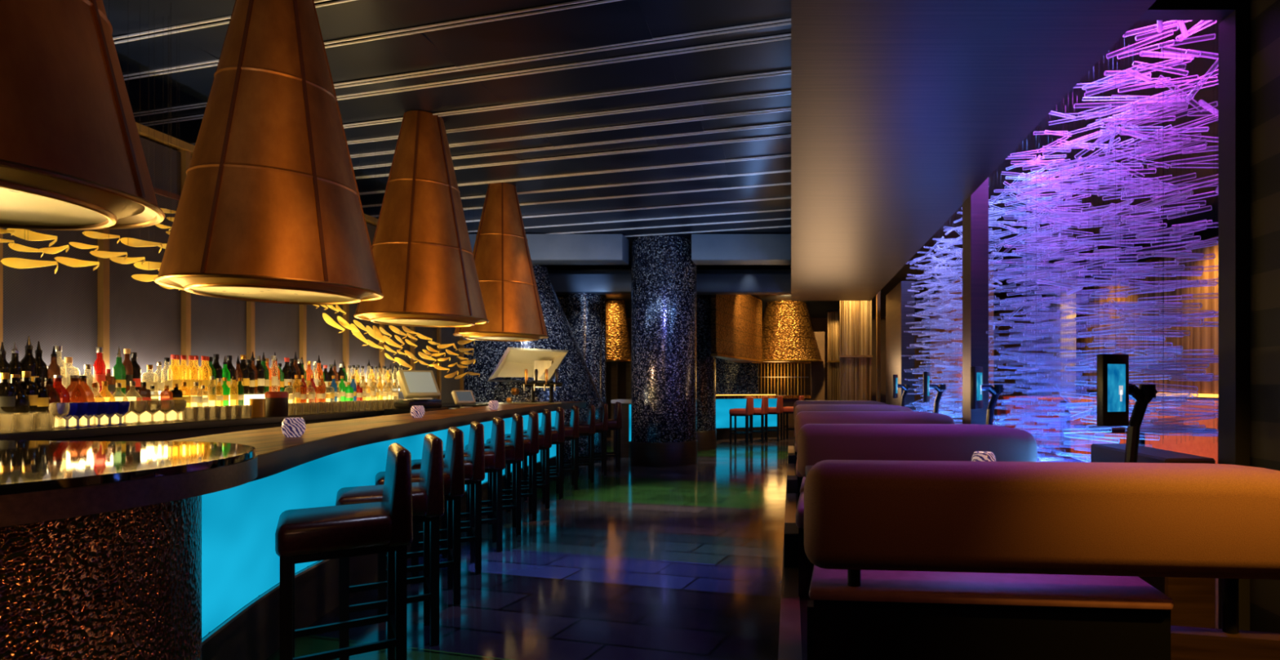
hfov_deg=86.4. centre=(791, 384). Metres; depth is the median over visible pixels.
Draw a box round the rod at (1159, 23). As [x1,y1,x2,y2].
[1156,20,1162,32]
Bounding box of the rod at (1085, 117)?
[1084,101,1148,119]
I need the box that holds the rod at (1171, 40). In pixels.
[1117,40,1173,58]
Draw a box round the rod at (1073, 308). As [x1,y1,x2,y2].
[1072,307,1121,315]
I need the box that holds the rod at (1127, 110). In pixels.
[1095,110,1128,144]
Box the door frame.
[875,290,880,401]
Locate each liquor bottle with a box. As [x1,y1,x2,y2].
[0,372,17,414]
[8,341,22,381]
[10,373,31,414]
[20,370,39,413]
[34,377,48,413]
[44,377,60,413]
[47,346,61,377]
[49,345,66,386]
[53,374,69,402]
[61,356,79,371]
[66,374,87,402]
[79,374,94,402]
[83,364,99,395]
[92,382,105,400]
[93,346,105,396]
[94,380,115,401]
[105,368,115,396]
[108,382,122,399]
[112,346,125,396]
[122,348,133,396]
[129,381,142,404]
[136,381,151,409]
[141,364,158,390]
[150,385,159,406]
[156,361,164,388]
[160,357,172,391]
[160,385,173,408]
[167,354,179,386]
[170,354,182,391]
[170,383,182,408]
[177,355,189,395]
[177,382,191,408]
[185,355,197,395]
[189,382,202,407]
[190,355,201,395]
[197,384,208,407]
[198,355,209,395]
[201,355,212,394]
[207,375,216,406]
[214,377,223,405]
[220,377,229,406]
[229,376,238,399]
[235,355,243,394]
[235,377,244,405]
[250,351,257,394]
[265,358,271,391]
[270,355,278,385]
[271,351,279,391]
[285,381,294,404]
[292,374,300,403]
[293,351,300,386]
[296,382,306,403]
[301,374,306,402]
[305,360,313,393]
[306,382,315,403]
[308,374,315,402]
[312,360,318,386]
[314,355,323,386]
[315,382,324,402]
[320,374,325,401]
[325,382,334,398]
[329,375,337,402]
[333,359,338,392]
[338,375,345,401]
[345,382,353,401]
[347,364,351,383]
[350,375,356,401]
[351,364,356,385]
[356,364,360,386]
[356,382,362,400]
[360,365,364,386]
[361,375,366,398]
[362,382,369,396]
[365,359,371,385]
[368,365,374,386]
[369,376,376,395]
[371,382,378,396]
[373,365,378,386]
[377,362,382,386]
[377,376,382,395]
[380,382,388,396]
[382,365,386,386]
[384,367,391,386]
[386,376,392,395]
[387,363,392,386]
[390,382,398,399]
[392,364,397,385]
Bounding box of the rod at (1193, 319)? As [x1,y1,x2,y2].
[1156,319,1200,326]
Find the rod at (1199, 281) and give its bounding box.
[1139,280,1207,292]
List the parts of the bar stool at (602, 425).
leg, seat, leg, backrest, leg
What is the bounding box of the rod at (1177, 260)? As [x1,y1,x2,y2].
[1114,260,1178,268]
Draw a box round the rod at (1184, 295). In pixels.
[1137,294,1192,302]
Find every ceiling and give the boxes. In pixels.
[102,0,791,269]
[791,0,1156,300]
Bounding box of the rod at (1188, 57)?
[1112,57,1191,81]
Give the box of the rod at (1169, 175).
[1096,174,1172,191]
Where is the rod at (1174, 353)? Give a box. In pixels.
[1172,353,1218,359]
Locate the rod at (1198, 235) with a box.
[1151,235,1200,246]
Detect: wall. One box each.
[0,122,463,402]
[463,264,602,466]
[463,337,476,360]
[556,293,605,402]
[605,317,928,426]
[715,357,758,427]
[810,331,824,399]
[929,262,993,424]
[994,235,1218,425]
[1090,443,1215,627]
[1249,0,1279,632]
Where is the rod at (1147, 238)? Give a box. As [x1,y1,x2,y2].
[1095,238,1155,244]
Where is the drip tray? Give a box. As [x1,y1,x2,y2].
[502,401,567,403]
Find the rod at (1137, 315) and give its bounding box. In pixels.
[1099,315,1143,324]
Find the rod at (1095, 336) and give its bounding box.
[1093,336,1159,340]
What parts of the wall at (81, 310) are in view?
post, cloth panel, post, cloth panel, cross rail, post, cloth panel, post, rail, cloth panel, post, cloth panel, post, cloth panel, post, cloth panel, post, cloth panel, post, cloth panel, post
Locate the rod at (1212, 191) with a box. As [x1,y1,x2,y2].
[1166,191,1218,204]
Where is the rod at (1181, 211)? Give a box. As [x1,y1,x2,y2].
[1125,210,1186,224]
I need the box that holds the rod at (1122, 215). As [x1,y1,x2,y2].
[1120,215,1160,220]
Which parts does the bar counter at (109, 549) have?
glass, light panel, light panel, light panel, light panel, sill, light panel, light panel, light panel, light panel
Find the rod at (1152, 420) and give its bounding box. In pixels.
[1085,419,1153,429]
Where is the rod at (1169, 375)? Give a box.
[1168,375,1213,381]
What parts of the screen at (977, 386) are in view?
arm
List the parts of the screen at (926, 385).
arm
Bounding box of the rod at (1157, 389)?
[1155,389,1189,395]
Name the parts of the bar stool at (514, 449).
leg, leg, seat, seat frame, leg, backrest, leg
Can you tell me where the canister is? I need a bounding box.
[264,391,288,415]
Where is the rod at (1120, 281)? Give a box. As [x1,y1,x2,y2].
[1119,280,1161,289]
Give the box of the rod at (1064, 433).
[1063,432,1119,442]
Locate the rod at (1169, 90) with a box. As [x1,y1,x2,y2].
[1106,89,1173,115]
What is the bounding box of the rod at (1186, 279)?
[1128,279,1187,287]
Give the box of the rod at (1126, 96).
[1125,96,1180,101]
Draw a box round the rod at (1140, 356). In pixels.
[1093,355,1154,360]
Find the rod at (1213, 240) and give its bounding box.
[1136,240,1217,258]
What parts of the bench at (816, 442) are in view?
seat, seat, backrest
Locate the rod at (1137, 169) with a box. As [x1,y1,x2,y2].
[1108,168,1156,175]
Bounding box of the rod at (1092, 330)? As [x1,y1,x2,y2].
[1091,320,1148,332]
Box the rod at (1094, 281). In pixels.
[1071,280,1107,287]
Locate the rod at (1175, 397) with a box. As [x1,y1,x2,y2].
[1174,397,1218,404]
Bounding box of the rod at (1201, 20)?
[1177,20,1209,41]
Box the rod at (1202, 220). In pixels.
[1155,219,1207,235]
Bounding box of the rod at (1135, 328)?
[1105,328,1151,333]
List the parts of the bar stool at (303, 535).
leg, leg, seat, seat frame, leg, backrest, leg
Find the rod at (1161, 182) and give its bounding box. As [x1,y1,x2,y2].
[1125,182,1163,195]
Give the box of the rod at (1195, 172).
[1124,172,1196,191]
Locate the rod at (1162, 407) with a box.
[1160,407,1218,413]
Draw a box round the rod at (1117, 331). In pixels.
[1115,331,1183,337]
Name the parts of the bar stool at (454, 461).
leg, seat, seat frame, leg, backrest, leg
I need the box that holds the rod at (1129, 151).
[1072,151,1130,168]
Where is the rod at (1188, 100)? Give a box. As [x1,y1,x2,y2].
[1186,57,1218,101]
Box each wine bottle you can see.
[0,342,11,382]
[20,335,39,381]
[35,341,47,386]
[130,351,141,396]
[204,356,215,395]
[212,353,222,395]
[222,355,230,394]
[226,355,235,394]
[240,354,249,394]
[246,359,254,394]
[255,355,264,394]
[261,351,269,392]
[277,363,284,391]
[281,357,292,393]
[288,358,297,391]
[297,359,304,382]
[301,357,306,385]
[323,364,329,392]
[328,364,335,385]
[337,363,345,383]
[342,361,347,386]
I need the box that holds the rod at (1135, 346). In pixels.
[1133,346,1180,351]
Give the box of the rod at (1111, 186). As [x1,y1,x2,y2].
[1062,186,1117,192]
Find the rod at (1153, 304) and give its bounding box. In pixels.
[1115,304,1157,315]
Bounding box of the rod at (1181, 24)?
[1177,20,1188,37]
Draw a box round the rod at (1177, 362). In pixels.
[1128,362,1180,370]
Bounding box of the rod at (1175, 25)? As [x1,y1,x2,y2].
[1135,25,1178,40]
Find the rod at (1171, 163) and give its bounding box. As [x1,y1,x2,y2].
[1170,163,1218,168]
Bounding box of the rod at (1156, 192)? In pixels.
[1120,191,1164,199]
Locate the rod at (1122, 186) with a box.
[1122,186,1167,192]
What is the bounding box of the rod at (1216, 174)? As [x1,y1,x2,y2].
[1168,173,1218,190]
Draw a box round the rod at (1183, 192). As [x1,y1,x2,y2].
[1151,191,1191,201]
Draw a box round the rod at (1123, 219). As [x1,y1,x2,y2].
[1121,218,1159,226]
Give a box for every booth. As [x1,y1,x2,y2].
[996,395,1096,461]
[1058,398,1218,463]
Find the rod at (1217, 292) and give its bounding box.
[1181,292,1218,299]
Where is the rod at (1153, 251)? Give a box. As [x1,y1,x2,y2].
[1151,251,1204,258]
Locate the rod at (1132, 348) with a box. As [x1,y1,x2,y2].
[1079,347,1134,364]
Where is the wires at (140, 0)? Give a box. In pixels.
[24,0,463,374]
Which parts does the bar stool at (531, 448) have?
leg, leg, seat, leg, backrest, leg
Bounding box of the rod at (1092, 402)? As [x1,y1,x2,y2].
[1065,401,1096,407]
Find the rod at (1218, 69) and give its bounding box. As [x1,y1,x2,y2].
[1174,69,1218,92]
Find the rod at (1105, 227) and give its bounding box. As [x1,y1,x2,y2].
[1104,226,1141,233]
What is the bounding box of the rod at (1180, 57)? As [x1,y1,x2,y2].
[1136,57,1182,71]
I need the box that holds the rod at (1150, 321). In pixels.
[1148,320,1214,326]
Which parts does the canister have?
lid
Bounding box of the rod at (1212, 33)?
[1158,33,1215,48]
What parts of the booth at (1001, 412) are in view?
seat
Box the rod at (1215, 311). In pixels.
[1151,311,1218,319]
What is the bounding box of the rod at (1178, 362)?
[1146,362,1208,368]
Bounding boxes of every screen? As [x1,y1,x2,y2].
[758,363,808,398]
[892,373,911,406]
[923,371,946,413]
[970,365,1004,424]
[1096,353,1157,462]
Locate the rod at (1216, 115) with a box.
[1156,115,1218,140]
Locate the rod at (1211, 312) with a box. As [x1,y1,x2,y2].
[1162,311,1218,319]
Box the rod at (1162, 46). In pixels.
[1160,46,1200,57]
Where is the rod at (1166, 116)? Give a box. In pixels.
[1101,115,1175,124]
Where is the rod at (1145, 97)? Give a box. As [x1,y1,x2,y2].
[1097,97,1147,117]
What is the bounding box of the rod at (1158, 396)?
[1129,395,1169,402]
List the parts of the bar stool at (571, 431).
leg, leg, seat, leg, backrest, leg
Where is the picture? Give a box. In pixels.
[1119,385,1123,400]
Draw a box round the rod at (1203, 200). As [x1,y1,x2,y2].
[1161,200,1205,208]
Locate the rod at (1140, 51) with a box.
[1139,51,1193,60]
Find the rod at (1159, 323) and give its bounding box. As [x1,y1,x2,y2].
[1124,323,1171,329]
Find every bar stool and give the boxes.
[275,442,413,659]
[335,432,444,659]
[375,426,465,614]
[410,420,484,577]
[440,416,505,557]
[464,413,524,536]
[485,410,539,524]
[504,408,551,511]
[522,406,564,501]
[538,404,579,491]
[563,403,595,484]
[577,402,608,477]
[594,401,622,471]
[728,395,753,444]
[745,395,768,443]
[760,395,782,441]
[782,395,804,439]
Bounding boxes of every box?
[783,522,798,566]
[786,475,797,492]
[787,452,795,462]
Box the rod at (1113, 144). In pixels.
[1111,143,1163,149]
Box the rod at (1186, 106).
[1146,104,1187,110]
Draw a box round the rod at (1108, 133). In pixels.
[1074,133,1111,159]
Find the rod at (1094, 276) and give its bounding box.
[1093,275,1159,286]
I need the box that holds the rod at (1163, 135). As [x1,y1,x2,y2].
[1119,129,1164,137]
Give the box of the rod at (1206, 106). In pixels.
[1197,99,1218,116]
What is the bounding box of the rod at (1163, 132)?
[1161,132,1218,142]
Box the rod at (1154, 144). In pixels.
[1097,143,1156,164]
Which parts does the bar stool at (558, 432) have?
leg, leg, seat, leg, backrest, leg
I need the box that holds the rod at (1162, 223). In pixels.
[1128,222,1167,231]
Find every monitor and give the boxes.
[396,369,440,398]
[451,390,475,404]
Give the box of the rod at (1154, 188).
[1102,188,1160,200]
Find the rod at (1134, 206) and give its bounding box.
[1107,206,1160,212]
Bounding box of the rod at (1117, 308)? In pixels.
[1117,308,1160,313]
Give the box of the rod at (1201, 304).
[1152,302,1202,309]
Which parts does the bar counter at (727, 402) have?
panel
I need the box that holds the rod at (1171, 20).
[1122,20,1191,37]
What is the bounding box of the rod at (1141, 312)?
[1141,311,1182,317]
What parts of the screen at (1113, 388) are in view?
arm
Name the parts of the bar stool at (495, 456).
leg, leg, seat, seat frame, leg, backrest, leg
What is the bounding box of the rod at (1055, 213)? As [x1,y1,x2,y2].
[1054,213,1118,219]
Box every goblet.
[56,402,77,428]
[67,402,88,427]
[84,401,98,426]
[89,401,108,426]
[104,401,119,426]
[115,401,129,425]
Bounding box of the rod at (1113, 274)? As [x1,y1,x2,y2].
[1111,274,1146,278]
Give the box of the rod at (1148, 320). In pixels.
[1135,320,1187,325]
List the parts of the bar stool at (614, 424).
seat, leg, backrest, leg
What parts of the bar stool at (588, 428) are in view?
leg, seat, seat frame, leg, backrest, leg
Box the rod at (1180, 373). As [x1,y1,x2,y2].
[1169,373,1213,378]
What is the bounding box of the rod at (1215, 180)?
[1142,180,1218,193]
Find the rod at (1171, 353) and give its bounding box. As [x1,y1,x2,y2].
[1128,353,1182,360]
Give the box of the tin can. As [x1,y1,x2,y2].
[248,398,266,417]
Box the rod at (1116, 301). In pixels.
[1113,301,1182,306]
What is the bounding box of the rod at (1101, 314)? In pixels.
[1074,314,1110,321]
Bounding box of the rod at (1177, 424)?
[1140,424,1206,431]
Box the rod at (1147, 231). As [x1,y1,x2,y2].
[1111,231,1153,238]
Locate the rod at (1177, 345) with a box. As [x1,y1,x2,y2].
[1144,345,1182,353]
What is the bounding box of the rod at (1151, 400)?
[1148,400,1214,404]
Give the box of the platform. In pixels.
[793,445,1218,659]
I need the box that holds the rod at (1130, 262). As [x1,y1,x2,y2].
[1102,262,1137,267]
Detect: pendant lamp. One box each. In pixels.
[0,0,164,230]
[153,0,383,304]
[353,110,488,327]
[453,182,548,341]
[487,346,568,382]
[605,298,631,361]
[711,293,762,362]
[757,300,822,363]
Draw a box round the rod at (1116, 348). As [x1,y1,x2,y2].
[1114,347,1146,355]
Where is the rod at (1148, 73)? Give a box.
[1107,72,1151,83]
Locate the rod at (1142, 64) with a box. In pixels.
[1140,63,1186,69]
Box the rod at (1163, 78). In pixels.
[1120,78,1166,92]
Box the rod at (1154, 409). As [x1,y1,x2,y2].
[1092,405,1155,411]
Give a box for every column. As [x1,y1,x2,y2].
[630,235,697,466]
[696,294,716,450]
[962,177,988,424]
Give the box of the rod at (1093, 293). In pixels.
[1089,293,1128,297]
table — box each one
[804,465,812,476]
[1074,423,1216,445]
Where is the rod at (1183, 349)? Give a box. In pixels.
[1146,349,1213,355]
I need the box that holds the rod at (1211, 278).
[1158,278,1218,287]
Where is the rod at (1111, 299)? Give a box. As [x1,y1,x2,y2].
[1109,298,1137,324]
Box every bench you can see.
[793,400,886,454]
[794,404,912,475]
[795,410,955,502]
[795,422,1036,596]
[804,459,1279,659]
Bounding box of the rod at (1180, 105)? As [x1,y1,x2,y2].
[1120,105,1187,128]
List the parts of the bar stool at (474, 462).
leg, leg, seat, seat frame, leg, backrest, leg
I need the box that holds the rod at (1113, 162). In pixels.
[1111,161,1144,177]
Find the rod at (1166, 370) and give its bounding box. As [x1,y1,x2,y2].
[1142,368,1183,374]
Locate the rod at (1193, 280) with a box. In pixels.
[1126,280,1199,295]
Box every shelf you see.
[0,399,391,415]
[93,391,393,408]
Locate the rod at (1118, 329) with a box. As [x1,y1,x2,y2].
[1077,328,1120,336]
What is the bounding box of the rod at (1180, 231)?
[1137,231,1194,239]
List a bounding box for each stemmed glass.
[48,402,70,429]
[50,402,63,427]
[52,401,71,426]
[115,400,133,424]
[129,400,147,424]
[130,403,146,423]
[143,400,159,422]
[143,400,159,422]
[143,400,161,423]
[156,399,172,420]
[156,400,173,422]
[157,400,174,422]
[169,399,186,421]
[170,400,186,422]
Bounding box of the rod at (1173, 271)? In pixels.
[1172,271,1202,275]
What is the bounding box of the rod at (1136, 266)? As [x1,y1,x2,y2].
[1130,266,1159,271]
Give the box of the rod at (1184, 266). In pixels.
[1116,266,1203,275]
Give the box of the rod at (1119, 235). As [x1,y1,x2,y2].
[1062,235,1122,244]
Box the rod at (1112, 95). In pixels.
[1111,94,1150,101]
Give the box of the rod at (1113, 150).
[1056,150,1116,167]
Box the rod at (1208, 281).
[1174,280,1217,287]
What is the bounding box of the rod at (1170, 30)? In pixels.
[1106,30,1173,58]
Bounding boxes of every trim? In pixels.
[112,0,356,44]
[123,0,622,80]
[133,18,791,117]
[140,33,791,126]
[167,69,791,149]
[346,89,791,144]
[350,106,791,158]
[352,121,791,169]
[355,133,791,179]
[359,154,791,195]
[362,169,791,207]
[370,182,791,217]
[465,196,791,222]
[467,208,791,232]
[554,217,791,233]
[624,225,791,236]
[777,445,801,659]
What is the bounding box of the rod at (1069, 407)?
[1068,407,1133,412]
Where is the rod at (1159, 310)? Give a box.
[1159,310,1214,315]
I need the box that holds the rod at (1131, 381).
[1131,381,1198,391]
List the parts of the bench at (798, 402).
backrest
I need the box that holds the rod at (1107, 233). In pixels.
[1075,232,1112,239]
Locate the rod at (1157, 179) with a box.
[1097,178,1159,196]
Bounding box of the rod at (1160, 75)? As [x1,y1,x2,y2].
[1157,75,1204,112]
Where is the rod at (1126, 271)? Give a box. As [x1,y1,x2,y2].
[1124,271,1176,276]
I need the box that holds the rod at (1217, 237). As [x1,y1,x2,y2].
[1185,236,1218,248]
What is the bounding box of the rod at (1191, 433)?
[1190,430,1218,436]
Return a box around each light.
[715,394,775,395]
[715,398,777,427]
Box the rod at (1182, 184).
[1120,183,1187,195]
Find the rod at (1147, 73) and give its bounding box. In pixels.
[1084,73,1151,97]
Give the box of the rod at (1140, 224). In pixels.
[1099,223,1142,232]
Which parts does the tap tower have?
knob, knob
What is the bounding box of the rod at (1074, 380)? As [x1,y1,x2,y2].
[1074,380,1138,386]
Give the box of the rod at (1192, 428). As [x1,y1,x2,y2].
[1190,427,1218,434]
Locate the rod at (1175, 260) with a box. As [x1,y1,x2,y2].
[1173,253,1215,262]
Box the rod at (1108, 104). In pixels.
[1078,104,1111,116]
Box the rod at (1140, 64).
[1082,63,1143,89]
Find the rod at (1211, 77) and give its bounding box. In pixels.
[1155,76,1217,88]
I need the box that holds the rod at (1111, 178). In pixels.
[1108,177,1158,182]
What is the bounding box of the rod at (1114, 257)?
[1066,257,1118,272]
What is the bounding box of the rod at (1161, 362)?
[1128,362,1170,367]
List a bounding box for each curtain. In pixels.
[826,309,839,399]
[839,299,872,400]
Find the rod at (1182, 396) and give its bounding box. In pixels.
[1147,395,1187,404]
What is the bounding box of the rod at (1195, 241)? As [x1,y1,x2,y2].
[1124,240,1204,253]
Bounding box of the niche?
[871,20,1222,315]
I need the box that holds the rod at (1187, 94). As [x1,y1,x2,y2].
[1134,93,1191,111]
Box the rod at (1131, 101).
[1073,101,1138,108]
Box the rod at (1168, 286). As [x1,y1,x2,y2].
[1115,286,1174,295]
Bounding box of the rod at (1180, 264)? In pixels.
[1132,264,1184,275]
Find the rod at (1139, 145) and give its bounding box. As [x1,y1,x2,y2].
[1137,133,1179,146]
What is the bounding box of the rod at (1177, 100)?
[1134,100,1185,108]
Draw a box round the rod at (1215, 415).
[1150,413,1216,424]
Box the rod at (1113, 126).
[1106,124,1146,139]
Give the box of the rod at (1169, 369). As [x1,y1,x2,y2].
[1168,368,1205,373]
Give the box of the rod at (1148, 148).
[1092,147,1152,164]
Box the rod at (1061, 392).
[1060,391,1096,399]
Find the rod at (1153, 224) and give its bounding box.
[1100,224,1159,235]
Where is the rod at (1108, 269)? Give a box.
[1079,269,1128,274]
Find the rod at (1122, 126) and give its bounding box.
[1088,126,1124,150]
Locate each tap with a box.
[523,368,528,390]
[533,368,537,390]
[543,368,547,390]
[554,368,558,390]
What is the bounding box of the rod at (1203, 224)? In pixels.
[1169,224,1207,237]
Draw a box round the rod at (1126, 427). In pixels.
[1125,426,1159,434]
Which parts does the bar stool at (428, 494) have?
leg, seat, seat frame, leg, backrest, leg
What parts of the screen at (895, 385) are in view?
arm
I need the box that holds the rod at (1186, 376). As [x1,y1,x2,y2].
[1185,373,1218,380]
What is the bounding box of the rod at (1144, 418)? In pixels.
[1142,417,1183,424]
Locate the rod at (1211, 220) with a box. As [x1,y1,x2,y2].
[1171,219,1212,229]
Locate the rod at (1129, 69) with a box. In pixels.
[1126,68,1151,82]
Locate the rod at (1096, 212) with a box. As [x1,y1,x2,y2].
[1088,199,1130,217]
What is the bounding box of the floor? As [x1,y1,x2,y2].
[266,430,795,659]
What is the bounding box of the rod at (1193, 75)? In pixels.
[1118,75,1198,93]
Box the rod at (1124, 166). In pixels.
[1084,165,1143,172]
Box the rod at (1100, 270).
[1100,270,1150,274]
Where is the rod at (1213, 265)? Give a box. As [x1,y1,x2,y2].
[1191,265,1218,272]
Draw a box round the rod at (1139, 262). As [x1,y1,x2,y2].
[1105,262,1154,267]
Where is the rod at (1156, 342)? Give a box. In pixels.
[1104,342,1172,346]
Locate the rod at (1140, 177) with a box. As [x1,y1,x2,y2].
[1138,177,1177,188]
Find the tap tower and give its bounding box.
[502,368,567,403]
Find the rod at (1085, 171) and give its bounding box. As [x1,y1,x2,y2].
[1083,170,1133,177]
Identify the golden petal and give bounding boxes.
[0,228,15,235]
[0,238,13,246]
[0,257,57,273]
[6,227,57,246]
[8,242,44,257]
[40,244,69,253]
[54,256,99,271]
[68,241,98,252]
[82,231,119,243]
[89,250,127,259]
[109,257,145,264]
[120,237,162,252]
[131,274,157,281]
[133,261,161,270]
[155,223,171,231]
[157,243,167,248]
[158,284,179,290]
[160,208,176,213]
[166,217,174,221]
[322,312,345,333]
[326,304,338,312]
[335,304,346,314]
[337,315,359,334]
[350,323,368,345]
[353,320,367,333]
[365,324,384,343]
[366,339,384,351]
[372,324,385,342]
[379,326,391,337]
[382,335,402,350]
[384,344,396,355]
[384,352,395,362]
[388,324,407,338]
[394,334,404,345]
[394,356,412,369]
[402,325,417,336]
[404,338,417,347]
[404,350,418,362]
[406,333,417,341]
[416,332,432,341]
[417,351,436,363]
[418,360,429,367]
[422,349,432,356]
[426,345,439,355]
[428,340,439,346]
[431,352,445,356]
[433,364,449,372]
[437,342,454,348]
[437,356,450,360]
[444,369,458,377]
[445,349,458,357]
[454,372,467,378]
[457,339,475,344]
[457,347,473,352]
[457,364,467,368]
[461,358,475,364]
[466,371,479,376]
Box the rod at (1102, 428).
[1062,427,1111,432]
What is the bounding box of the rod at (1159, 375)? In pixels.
[1130,374,1171,380]
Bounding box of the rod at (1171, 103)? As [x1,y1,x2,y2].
[1106,102,1172,127]
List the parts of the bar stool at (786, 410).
leg, leg, seat, backrest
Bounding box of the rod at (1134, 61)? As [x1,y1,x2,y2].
[1132,61,1188,75]
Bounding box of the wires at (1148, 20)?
[921,20,1217,462]
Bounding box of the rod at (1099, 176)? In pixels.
[1097,176,1157,191]
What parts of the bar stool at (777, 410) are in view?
seat, leg, backrest, leg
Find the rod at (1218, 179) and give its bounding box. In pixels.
[1150,178,1218,199]
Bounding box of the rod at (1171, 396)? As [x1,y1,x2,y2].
[1128,395,1186,403]
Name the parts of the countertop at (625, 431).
light panel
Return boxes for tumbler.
[0,413,16,431]
[0,414,13,432]
[4,413,18,430]
[10,413,32,431]
[13,413,35,430]
[16,412,37,429]
[30,413,52,430]
[32,412,53,429]
[35,411,55,427]
[182,406,197,420]
[182,407,198,421]
[195,406,209,420]
[204,405,217,418]
[204,405,219,418]
[206,406,221,419]
[216,405,230,417]
[217,405,231,418]
[226,404,239,417]
[228,405,241,417]
[235,404,248,416]
[236,404,249,417]
[238,404,252,417]
[293,403,304,414]
[300,403,311,413]
[330,401,341,412]
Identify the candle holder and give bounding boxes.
[280,417,306,436]
[410,404,424,417]
[488,400,498,409]
[971,450,995,461]
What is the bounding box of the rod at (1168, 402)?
[1130,402,1180,408]
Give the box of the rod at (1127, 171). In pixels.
[1095,170,1129,182]
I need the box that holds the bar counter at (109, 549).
[0,400,586,659]
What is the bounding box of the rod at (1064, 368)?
[1063,365,1088,370]
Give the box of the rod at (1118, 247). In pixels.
[1093,247,1121,253]
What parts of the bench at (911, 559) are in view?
post, seat, backrest, post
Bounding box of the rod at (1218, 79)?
[1148,79,1218,102]
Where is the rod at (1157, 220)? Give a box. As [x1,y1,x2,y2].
[1118,220,1162,231]
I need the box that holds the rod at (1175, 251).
[1144,250,1191,257]
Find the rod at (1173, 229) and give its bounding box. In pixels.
[1135,227,1174,238]
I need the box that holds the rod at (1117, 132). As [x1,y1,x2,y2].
[1117,132,1176,146]
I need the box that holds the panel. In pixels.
[1075,240,1218,392]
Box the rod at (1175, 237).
[1129,236,1181,243]
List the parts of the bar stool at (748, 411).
leg, leg, seat, leg, backrest, leg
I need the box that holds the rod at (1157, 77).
[1102,77,1170,84]
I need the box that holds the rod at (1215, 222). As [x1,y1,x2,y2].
[1179,222,1218,229]
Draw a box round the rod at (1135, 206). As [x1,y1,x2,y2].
[1084,205,1142,216]
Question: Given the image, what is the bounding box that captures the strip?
[1155,392,1218,397]
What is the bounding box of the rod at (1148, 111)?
[1111,111,1155,119]
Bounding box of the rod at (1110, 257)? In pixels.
[1104,257,1137,262]
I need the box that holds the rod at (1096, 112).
[1065,111,1106,117]
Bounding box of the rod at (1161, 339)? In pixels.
[1127,335,1165,341]
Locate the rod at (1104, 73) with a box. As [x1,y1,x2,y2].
[1103,70,1137,75]
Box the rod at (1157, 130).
[1155,126,1208,133]
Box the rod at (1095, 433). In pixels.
[1094,432,1159,439]
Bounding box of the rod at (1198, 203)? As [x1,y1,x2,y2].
[1128,203,1199,217]
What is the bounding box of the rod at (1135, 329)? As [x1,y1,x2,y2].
[1134,328,1190,335]
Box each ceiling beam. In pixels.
[468,233,628,264]
[547,269,928,317]
[548,273,791,294]
[691,233,791,264]
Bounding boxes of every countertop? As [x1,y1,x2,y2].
[0,388,488,440]
[168,400,584,455]
[383,407,447,415]
[475,401,510,404]
[610,399,631,457]
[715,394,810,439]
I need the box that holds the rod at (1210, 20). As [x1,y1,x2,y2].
[1175,20,1216,41]
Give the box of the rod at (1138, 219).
[1107,218,1143,229]
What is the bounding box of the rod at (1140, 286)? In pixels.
[1095,286,1141,295]
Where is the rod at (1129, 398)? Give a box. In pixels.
[1070,398,1130,420]
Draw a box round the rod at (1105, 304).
[1061,303,1109,310]
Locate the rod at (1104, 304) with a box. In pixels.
[1102,303,1159,308]
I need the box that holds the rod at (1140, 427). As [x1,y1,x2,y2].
[1139,426,1192,432]
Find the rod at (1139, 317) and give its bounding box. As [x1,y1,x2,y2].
[1137,316,1204,322]
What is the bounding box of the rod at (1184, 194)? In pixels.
[1137,194,1186,209]
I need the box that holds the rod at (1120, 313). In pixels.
[1119,312,1159,320]
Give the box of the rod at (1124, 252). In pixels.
[1074,252,1144,257]
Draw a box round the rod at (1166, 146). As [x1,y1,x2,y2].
[1120,146,1167,164]
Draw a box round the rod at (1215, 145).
[1181,145,1218,154]
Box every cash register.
[394,369,441,408]
[448,390,475,408]
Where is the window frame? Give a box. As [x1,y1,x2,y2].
[1137,0,1249,630]
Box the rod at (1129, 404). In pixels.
[1128,404,1178,414]
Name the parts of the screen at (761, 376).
rail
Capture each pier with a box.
[885,280,914,410]
[1047,268,1075,395]
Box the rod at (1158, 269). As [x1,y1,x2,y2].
[1111,269,1166,279]
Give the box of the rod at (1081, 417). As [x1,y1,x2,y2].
[1080,417,1127,426]
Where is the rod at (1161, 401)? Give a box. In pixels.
[1160,400,1218,410]
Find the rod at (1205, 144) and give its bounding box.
[1137,144,1206,159]
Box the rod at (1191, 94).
[1137,93,1194,102]
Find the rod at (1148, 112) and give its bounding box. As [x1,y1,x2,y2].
[1095,111,1153,123]
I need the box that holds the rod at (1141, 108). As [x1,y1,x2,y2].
[1111,107,1146,125]
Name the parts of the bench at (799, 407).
seat, backrest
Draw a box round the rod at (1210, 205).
[1166,204,1212,219]
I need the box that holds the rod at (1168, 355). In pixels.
[1128,355,1176,362]
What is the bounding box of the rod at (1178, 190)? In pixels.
[1131,190,1180,210]
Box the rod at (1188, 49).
[1185,48,1218,59]
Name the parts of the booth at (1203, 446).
seat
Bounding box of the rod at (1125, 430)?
[1124,430,1204,435]
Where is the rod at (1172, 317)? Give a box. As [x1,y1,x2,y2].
[1124,316,1176,324]
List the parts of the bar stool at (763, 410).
leg, leg, seat, leg, backrest, leg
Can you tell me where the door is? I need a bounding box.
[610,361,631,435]
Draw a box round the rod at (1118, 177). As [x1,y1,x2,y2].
[1062,177,1124,190]
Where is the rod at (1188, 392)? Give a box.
[1152,391,1198,398]
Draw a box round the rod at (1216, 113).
[1155,112,1218,136]

